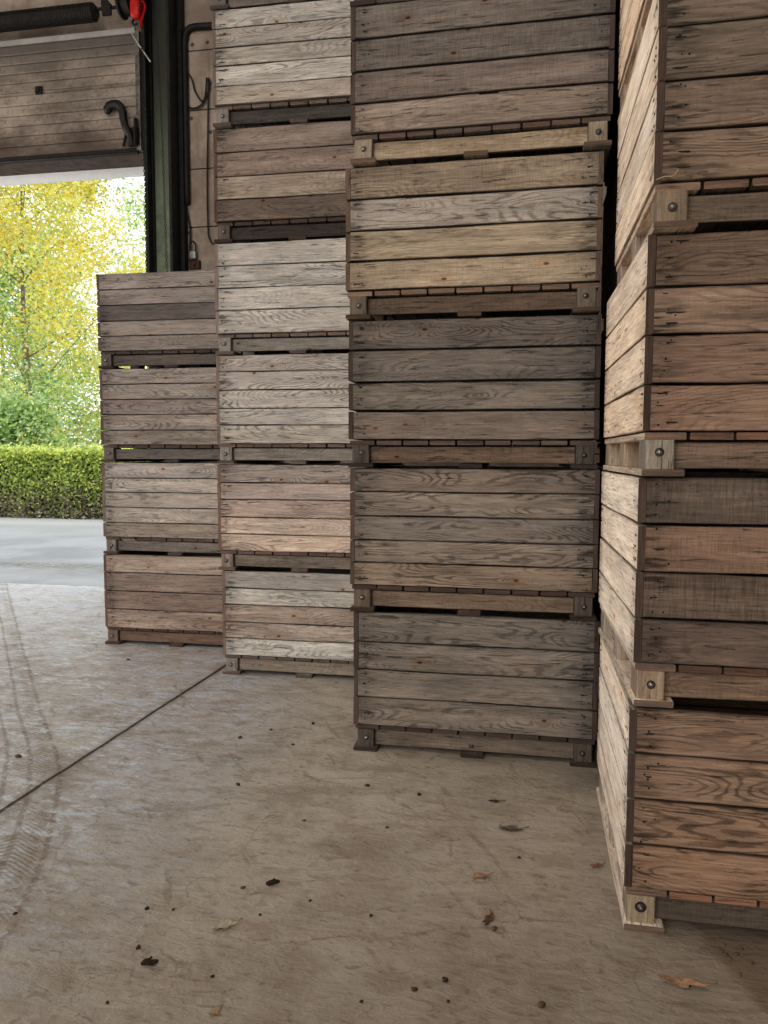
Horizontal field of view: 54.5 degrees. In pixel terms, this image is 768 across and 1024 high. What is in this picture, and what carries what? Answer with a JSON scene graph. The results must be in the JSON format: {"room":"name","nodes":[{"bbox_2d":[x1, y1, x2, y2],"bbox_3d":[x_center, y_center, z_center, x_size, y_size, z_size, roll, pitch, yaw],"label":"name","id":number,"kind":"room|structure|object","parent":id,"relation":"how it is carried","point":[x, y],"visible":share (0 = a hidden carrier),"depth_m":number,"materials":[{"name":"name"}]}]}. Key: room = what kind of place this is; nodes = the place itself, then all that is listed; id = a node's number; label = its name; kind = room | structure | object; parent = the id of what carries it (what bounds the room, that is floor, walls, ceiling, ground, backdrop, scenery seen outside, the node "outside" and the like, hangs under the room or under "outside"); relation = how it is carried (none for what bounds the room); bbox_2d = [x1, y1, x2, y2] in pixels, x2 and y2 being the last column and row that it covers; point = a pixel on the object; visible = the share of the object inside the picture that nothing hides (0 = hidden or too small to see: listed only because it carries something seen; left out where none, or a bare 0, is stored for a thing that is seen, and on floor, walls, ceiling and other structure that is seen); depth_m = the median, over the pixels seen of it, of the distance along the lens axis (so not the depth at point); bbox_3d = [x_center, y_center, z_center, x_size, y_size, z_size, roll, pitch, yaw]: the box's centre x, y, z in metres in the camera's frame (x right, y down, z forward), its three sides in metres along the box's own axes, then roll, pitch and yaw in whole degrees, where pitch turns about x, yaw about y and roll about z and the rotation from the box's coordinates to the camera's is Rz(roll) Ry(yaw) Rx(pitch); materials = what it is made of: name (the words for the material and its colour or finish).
{"room":"farm building","nodes":[
{"label":"farm building","id":0,"kind":"room"},
{"bbox_2d":[0,0,606,567],"bbox_3d":[-1.520,-3.107,8.336,14.000,8.000,0.300,1,4,10],"label":"wall","id":1,"kind":"structure","parent":0,"point":[200,48],"depth_m":8.22,"materials":[{"name":"concrete"}]},
{"bbox_2d":[0,27,143,163],"bbox_3d":[-5.144,-4.632,8.532,5.045,1.321,0.166,1,4,10],"label":"door","id":2,"kind":"structure","parent":1,"relation":"in","point":[77,95],"depth_m":8.27,"materials":[{"name":"brown wood"}]},
{"bbox_2d":[0,152,144,175],"bbox_3d":[-5.043,-4.046,8.857,5.250,0.026,0.370,1,4,10],"label":"trim","id":3,"kind":"structure","parent":1,"relation":"attached to","point":[124,161],"depth_m":8.62,"materials":[{"name":"metal"}]},
{"bbox_2d":[0,167,144,185],"bbox_3d":[-5.031,-4.054,9.067,5.400,0.205,0.043,1,4,10],"label":"trim","id":4,"kind":"structure","parent":1,"relation":"attached to","point":[129,172],"depth_m":8.81,"materials":[{"name":"white paint"}]},
{"bbox_2d":[186,208,190,259],"bbox_3d":[-2.168,-3.044,8.268,0.057,0.642,0.017,1,4,10],"label":"cable","id":5,"kind":"object","parent":1,"relation":"attached to","point":[186,208],"visible":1,"depth_m":8.25,"materials":[{"name":"black rubber"}]},
{"bbox_2d":[188,260,200,269],"bbox_3d":[-2.109,-2.749,8.283,0.130,0.090,0.066,1,4,10],"label":"hasp","id":6,"kind":"object","parent":1,"relation":"attached to","point":[192,264],"visible":1,"depth_m":8.27,"materials":[{"name":"brown metal"}]},
{"bbox_2d":[189,240,196,259],"bbox_3d":[-2.118,-2.900,8.250,0.088,0.207,0.036,1,4,10],"label":"padlock","id":7,"kind":"object","parent":6,"relation":"hanging from","point":[192,253],"visible":1,"depth_m":8.24,"materials":[{"name":"metal"}]},
{"bbox_2d":[182,22,211,204],"bbox_3d":[-1.680,-4.341,8.082,1.067,1.898,0.066,1,4,10],"label":"conduit","id":8,"kind":"object","parent":1,"relation":"attached to","point":[188,29],"visible":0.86,"depth_m":8.13,"materials":[{"name":"black metal"}]},
{"bbox_2d":[187,71,206,101],"bbox_3d":[-2.055,-4.667,8.125,0.273,0.389,0.016,1,4,10],"label":"cable","id":9,"kind":"object","parent":8,"relation":"hanging from","point":[187,71],"visible":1,"depth_m":8.12,"materials":[{"name":"black rubber"}]},
{"bbox_2d":[188,79,209,108],"bbox_3d":[-2.040,-4.550,8.131,0.316,0.296,0.019,1,4,10],"label":"cable","id":10,"kind":"object","parent":8,"relation":"hanging from","point":[202,103],"visible":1,"depth_m":8.12,"materials":[{"name":"black rubber"}]},
{"bbox_2d":[206,77,215,244],"bbox_3d":[-1.849,-3.831,8.151,0.207,1.776,0.016,1,4,10],"label":"cable","id":11,"kind":"object","parent":1,"relation":"attached to","point":[208,77],"visible":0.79,"depth_m":8.16,"materials":[{"name":"black rubber"}]},
{"bbox_2d":[0,583,767,1023],"bbox_3d":[-2.880,1.530,1.090,14.000,0.150,14.905,1,4,10],"label":"floor","id":12,"kind":"structure","parent":0,"point":[122,797],"depth_m":2.77,"materials":[{"name":"concrete"}]},
{"bbox_2d":[141,956,158,964],"bbox_3d":[-0.710,1.361,2.258,0.052,0.022,0.020,-1,5,-17],"label":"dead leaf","id":13,"kind":"object","parent":12,"relation":"on","point":[148,961],"visible":1,"depth_m":2.25,"materials":[{"name":"brown plant"}]},
{"bbox_2d":[103,541,223,646],"bbox_3d":[-1.593,0.679,6.454,1.210,0.738,1.030,1,4,10],"label":"wooden bin","id":14,"kind":"object","parent":12,"relation":"on","point":[148,595],"visible":0.64,"depth_m":5.98,"materials":[{"name":"brown wood"}]},
{"bbox_2d":[102,462,284,555],"bbox_3d":[-1.585,-0.059,6.398,1.210,0.738,1.031,1,4,10],"label":"wooden bin","id":15,"kind":"object","parent":14,"relation":"on","point":[151,506],"visible":0.66,"depth_m":5.93,"materials":[{"name":"brown wood"}]},
{"bbox_2d":[99,367,283,461],"bbox_3d":[-1.586,-0.796,6.346,1.209,0.738,1.030,1,4,10],"label":"wooden bin","id":16,"kind":"object","parent":15,"relation":"on","point":[167,414],"visible":0.62,"depth_m":5.88,"materials":[{"name":"brown wood"}]},
{"bbox_2d":[96,270,279,371],"bbox_3d":[-1.592,-1.536,6.301,1.210,0.737,1.031,1,4,9],"label":"wooden bin","id":17,"kind":"object","parent":16,"relation":"on","point":[176,327],"visible":0.59,"depth_m":5.83,"materials":[{"name":"brown wood"}]},
{"bbox_2d":[142,0,188,461],"bbox_3d":[-2.376,-3.098,8.181,0.340,8.000,0.295,1,4,10],"label":"steel column","id":18,"kind":"structure","parent":12,"relation":"on","point":[163,20],"depth_m":8.07,"materials":[{"name":"metal"}]},
{"bbox_2d":[0,0,132,32],"bbox_3d":[-5.079,-5.468,8.379,5.100,0.280,0.279,1,4,10],"label":"spring","id":19,"kind":"object","parent":18,"relation":"attached to","point":[87,12],"visible":0.98,"depth_m":8.05,"materials":[{"name":"black metal"}]},
{"bbox_2d":[129,30,150,62],"bbox_3d":[-2.592,-4.954,7.929,0.244,0.350,0.018,1,4,10],"label":"strut","id":20,"kind":"object","parent":18,"relation":"attached to","point":[129,30],"visible":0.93,"depth_m":7.92,"materials":[{"name":"silver metal"}]},
{"bbox_2d":[142,35,147,271],"bbox_3d":[-2.571,-2.127,8.272,0.035,6.050,0.140,1,4,10],"label":"door track","id":21,"kind":"object","parent":18,"relation":"attached to","point":[142,35],"visible":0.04,"depth_m":8.08,"materials":[{"name":"black metal"}]},
{"bbox_2d":[130,0,167,461],"bbox_3d":[-2.505,-2.346,8.030,0.354,6.477,0.141,1,4,10],"label":"chain hoist","id":22,"kind":"object","parent":18,"relation":"attached to","point":[137,12],"visible":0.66,"depth_m":7.88,"materials":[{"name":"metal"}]},
{"bbox_2d":[208,1005,221,1014],"bbox_3d":[-0.466,1.382,2.064,0.048,0.006,0.025,-3,5,-36],"label":"dead leaf","id":23,"kind":"object","parent":12,"relation":"on","point":[215,1010],"visible":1,"depth_m":2.06,"materials":[{"name":"beige plant"}]},
{"bbox_2d":[210,917,242,929],"bbox_3d":[-0.515,1.351,2.442,0.119,0.010,0.041,-2,5,-31],"label":"dead leaf","id":24,"kind":"object","parent":12,"relation":"on","point":[226,923],"visible":1,"depth_m":2.44,"materials":[{"name":"beige plant"}]},
{"bbox_2d":[266,878,279,885],"bbox_3d":[-0.400,1.330,2.679,0.051,0.022,0.019,-2,5,-23],"label":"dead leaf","id":25,"kind":"object","parent":12,"relation":"on","point":[273,881],"visible":1,"depth_m":2.67,"materials":[{"name":"brown plant"}]},
{"bbox_2d":[222,555,353,677],"bbox_3d":[-0.478,0.746,5.633,1.164,0.737,1.031,1,4,10],"label":"wooden bin","id":26,"kind":"object","parent":12,"relation":"on","point":[279,619],"visible":0.6,"depth_m":5.16,"materials":[{"name":"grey wood"}]},
{"bbox_2d":[217,463,404,571],"bbox_3d":[-0.496,0.008,5.574,1.165,0.737,1.030,1,4,10],"label":"wooden bin","id":27,"kind":"object","parent":26,"relation":"on","point":[269,514],"visible":0.63,"depth_m":5.10,"materials":[{"name":"brown wood"}]},
{"bbox_2d":[216,353,361,463],"bbox_3d":[-0.490,-0.729,5.507,1.164,0.738,1.030,1,4,10],"label":"wooden bin","id":28,"kind":"object","parent":27,"relation":"on","point":[296,417],"visible":0.75,"depth_m":5.04,"materials":[{"name":"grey wood"}]},
{"bbox_2d":[214,238,351,355],"bbox_3d":[-0.484,-1.466,5.439,1.164,0.738,1.029,1,4,10],"label":"wooden bin","id":29,"kind":"object","parent":28,"relation":"on","point":[258,303],"visible":0.62,"depth_m":4.97,"materials":[{"name":"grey wood"}]},
{"bbox_2d":[213,121,372,264],"bbox_3d":[-0.484,-2.205,5.385,1.164,0.737,1.030,1,4,9],"label":"wooden bin","id":30,"kind":"object","parent":29,"relation":"on","point":[276,183],"visible":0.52,"depth_m":4.91,"materials":[{"name":"brown wood"}]},
{"bbox_2d":[212,0,353,170],"bbox_3d":[-0.475,-2.940,5.305,1.165,0.738,1.031,1,4,9],"label":"wooden bin","id":31,"kind":"object","parent":30,"relation":"on","point":[281,64],"visible":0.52,"depth_m":4.83,"materials":[{"name":"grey wood"}]},
{"bbox_2d":[210,0,320,10],"bbox_3d":[-0.478,-3.678,5.250,1.166,0.736,1.036,1,4,9],"label":"wooden bin","id":32,"kind":"object","parent":31,"relation":"on","point":[218,5],"visible":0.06,"depth_m":4.86,"materials":[{"name":"brown wood"}]},
{"bbox_2d":[353,588,599,767],"bbox_3d":[0.535,0.853,4.270,1.234,0.737,1.024,1,4,10],"label":"wooden bin","id":33,"kind":"object","parent":12,"relation":"on","point":[528,676],"visible":0.92,"depth_m":3.78,"materials":[{"name":"brown wood"}]},
{"bbox_2d":[350,466,599,620],"bbox_3d":[0.521,0.116,4.205,1.234,0.736,1.023,1,4,10],"label":"wooden bin","id":34,"kind":"object","parent":33,"relation":"on","point":[452,516],"visible":0.96,"depth_m":3.72,"materials":[{"name":"brown wood"}]},
{"bbox_2d":[348,314,601,468],"bbox_3d":[0.513,-0.622,4.162,1.235,0.735,1.024,1,4,10],"label":"wooden bin","id":35,"kind":"object","parent":34,"relation":"on","point":[464,391],"visible":1,"depth_m":3.67,"materials":[{"name":"brown wood"}]},
{"bbox_2d":[345,151,603,321],"bbox_3d":[0.506,-1.357,4.086,1.234,0.735,1.028,1,4,11],"label":"wooden bin","id":36,"kind":"object","parent":35,"relation":"on","point":[532,252],"visible":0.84,"depth_m":3.60,"materials":[{"name":"brown wood"}]},
{"bbox_2d":[350,0,615,199],"bbox_3d":[0.536,-2.093,3.991,1.235,0.734,1.023,1,4,11],"label":"wooden bin","id":37,"kind":"object","parent":36,"relation":"on","point":[479,46],"visible":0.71,"depth_m":3.51,"materials":[{"name":"brown wood"}]},
{"bbox_2d":[350,0,595,94],"bbox_3d":[0.533,-2.833,3.961,1.233,0.736,1.037,1,4,10],"label":"wooden bin","id":38,"kind":"object","parent":37,"relation":"on","point":[356,3],"visible":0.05,"depth_m":3.59,"materials":[{"name":"brown wood"}]},
{"bbox_2d":[473,872,493,877],"bbox_3d":[0.365,1.333,2.736,0.089,0.008,0.031,-1,4,-11],"label":"dead leaf","id":39,"kind":"object","parent":12,"relation":"on","point":[480,875],"visible":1,"depth_m":2.74,"materials":[{"name":"orange plant"}]},
{"bbox_2d":[482,911,493,925],"bbox_3d":[0.350,1.351,2.485,0.034,0.008,0.100,3,5,30],"label":"dead leaf","id":40,"kind":"object","parent":12,"relation":"on","point":[488,918],"visible":1,"depth_m":2.48,"materials":[{"name":"brown plant"}]},
{"bbox_2d":[499,825,526,829],"bbox_3d":[0.534,1.307,3.076,0.138,0.009,0.042,0,4,-1],"label":"dead leaf","id":41,"kind":"object","parent":12,"relation":"on","point":[509,827],"visible":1,"depth_m":3.09,"materials":[{"name":"brown plant"}]},
{"bbox_2d":[538,1001,545,1007],"bbox_3d":[0.442,1.385,2.096,0.026,0.012,0.020,-3,6,-39],"label":"crumb","id":42,"kind":"object","parent":12,"relation":"on","point":[541,1004],"visible":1,"depth_m":2.09,"materials":[{"name":"brown soil"}]},
{"bbox_2d":[590,862,604,867],"bbox_3d":[0.810,1.329,2.808,0.069,0.006,0.024,-1,5,-19],"label":"dead leaf","id":43,"kind":"object","parent":12,"relation":"on","point":[597,864],"visible":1,"depth_m":2.81,"materials":[{"name":"brown plant"}]},
{"bbox_2d":[593,594,767,731],"bbox_3d":[1.752,0.889,3.852,1.234,0.739,1.024,1,4,10],"label":"wooden bin","id":44,"kind":"object","parent":12,"relation":"on","point":[596,605],"visible":0.02,"depth_m":4.07,"materials":[{"name":"brown wood"}]},
{"bbox_2d":[595,467,767,599],"bbox_3d":[1.763,0.151,3.804,1.234,0.737,1.023,1,4,10],"label":"wooden bin","id":45,"kind":"object","parent":44,"relation":"on","point":[599,468],"visible":0.03,"depth_m":4.17,"materials":[{"name":"brown wood"}]},
{"bbox_2d":[596,330,738,469],"bbox_3d":[1.760,-0.586,3.734,1.234,0.738,1.025,1,4,10],"label":"wooden bin","id":46,"kind":"object","parent":45,"relation":"on","point":[602,456],"visible":0.04,"depth_m":4.12,"materials":[{"name":"brown wood"}]},
{"bbox_2d":[601,169,617,335],"bbox_3d":[1.771,-1.324,3.690,1.234,0.737,1.023,1,4,10],"label":"wooden bin","id":47,"kind":"object","parent":46,"relation":"on","point":[609,274],"visible":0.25,"depth_m":3.96,"materials":[{"name":"brown wood"}]},
{"bbox_2d":[603,16,619,206],"bbox_3d":[1.768,-2.062,3.627,1.235,0.737,1.029,1,4,10],"label":"wooden bin","id":48,"kind":"object","parent":47,"relation":"on","point":[611,168],"visible":0.16,"depth_m":3.80,"materials":[{"name":"brown wood"}]},
{"bbox_2d":[615,0,619,33],"bbox_3d":[1.770,-2.800,3.574,1.234,0.738,1.025,1,4,10],"label":"wooden bin","id":49,"kind":"object","parent":48,"relation":"on","point":[617,13],"visible":0.02,"depth_m":3.81,"materials":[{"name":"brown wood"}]},
{"bbox_2d":[596,636,767,933],"bbox_3d":[1.484,0.970,2.790,1.234,0.736,1.024,1,4,11],"label":"wooden bin","id":50,"kind":"object","parent":12,"relation":"on","point":[682,791],"visible":0.94,"depth_m":2.39,"materials":[{"name":"brown wood"}]},
{"bbox_2d":[598,471,767,707],"bbox_3d":[1.495,0.230,2.769,1.234,0.737,1.025,1,4,10],"label":"wooden bin","id":51,"kind":"object","parent":50,"relation":"on","point":[711,628],"visible":0.99,"depth_m":2.36,"materials":[{"name":"brown wood"}]},
{"bbox_2d":[603,230,767,475],"bbox_3d":[1.495,-0.507,2.690,1.234,0.736,1.027,1,4,10],"label":"wooden bin","id":52,"kind":"object","parent":51,"relation":"on","point":[686,377],"visible":1,"depth_m":2.28,"materials":[{"name":"brown wood"}]},
{"bbox_2d":[615,0,767,288],"bbox_3d":[1.506,-1.240,2.587,1.235,0.737,1.023,1,4,11],"label":"wooden bin","id":53,"kind":"object","parent":52,"relation":"on","point":[696,102],"visible":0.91,"depth_m":2.20,"materials":[{"name":"brown wood"}]},
{"bbox_2d":[618,0,767,123],"bbox_3d":[1.517,-1.981,2.565,1.234,0.735,1.024,1,4,10],"label":"wooden bin","id":54,"kind":"object","parent":53,"relation":"on","point":[634,14],"visible":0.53,"depth_m":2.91,"materials":[{"name":"brown wood"}]},
{"bbox_2d":[658,974,717,987],"bbox_3d":[0.890,1.375,2.181,0.171,0.010,0.052,1,4,10],"label":"dead leaf","id":55,"kind":"object","parent":12,"relation":"on","point":[682,982],"visible":1,"depth_m":2.18,"materials":[{"name":"beige plant"}]},
{"label":"outside","id":56,"kind":"structure","parent":0,"visible":0},
{"bbox_2d":[0,516,106,586],"bbox_3d":[-3.909,-1.083,35.208,70.000,0.150,52.075,1,4,10],"label":"ground","id":57,"kind":"structure","parent":56,"point":[48,551],"depth_m":11.94,"materials":[{"name":"concrete"}]},
{"bbox_2d":[0,377,81,454],"bbox_3d":[-10.089,-1.845,20.465,3.472,3.762,3.458,-2,5,-26],"label":"bush","id":58,"kind":"object","parent":57,"relation":"on","point":[28,421],"visible":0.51,"depth_m":20.21,"materials":[{"name":"green plant"}]},
{"bbox_2d":[0,190,97,448],"bbox_3d":[-19.136,-8.461,37.186,10.365,14.975,10.072,-1,4,-11],"label":"tree","id":59,"kind":"object","parent":57,"relation":"on","point":[2,285],"visible":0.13,"depth_m":36.21,"materials":[{"name":"green plant"}]},
{"bbox_2d":[0,178,148,447],"bbox_3d":[-12.326,-7.375,24.958,11.564,14.038,11.159,1,4,10],"label":"tree","id":60,"kind":"object","parent":57,"relation":"on","point":[68,193],"visible":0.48,"depth_m":24.10,"materials":[{"name":"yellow plant"}]},
{"bbox_2d":[0,442,148,519],"bbox_3d":[-7.890,-0.791,18.483,12.093,1.898,1.667,1,4,10],"label":"hedge","id":61,"kind":"object","parent":57,"relation":"on","point":[48,482],"visible":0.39,"depth_m":17.83,"materials":[{"name":"green plant"}]},
{"bbox_2d":[85,177,146,444],"bbox_3d":[-12.117,-9.457,38.193,6.915,16.052,7.555,1,4,10],"label":"tree","id":62,"kind":"object","parent":57,"relation":"on","point":[139,207],"visible":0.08,"depth_m":37.30,"materials":[{"name":"green plant"}]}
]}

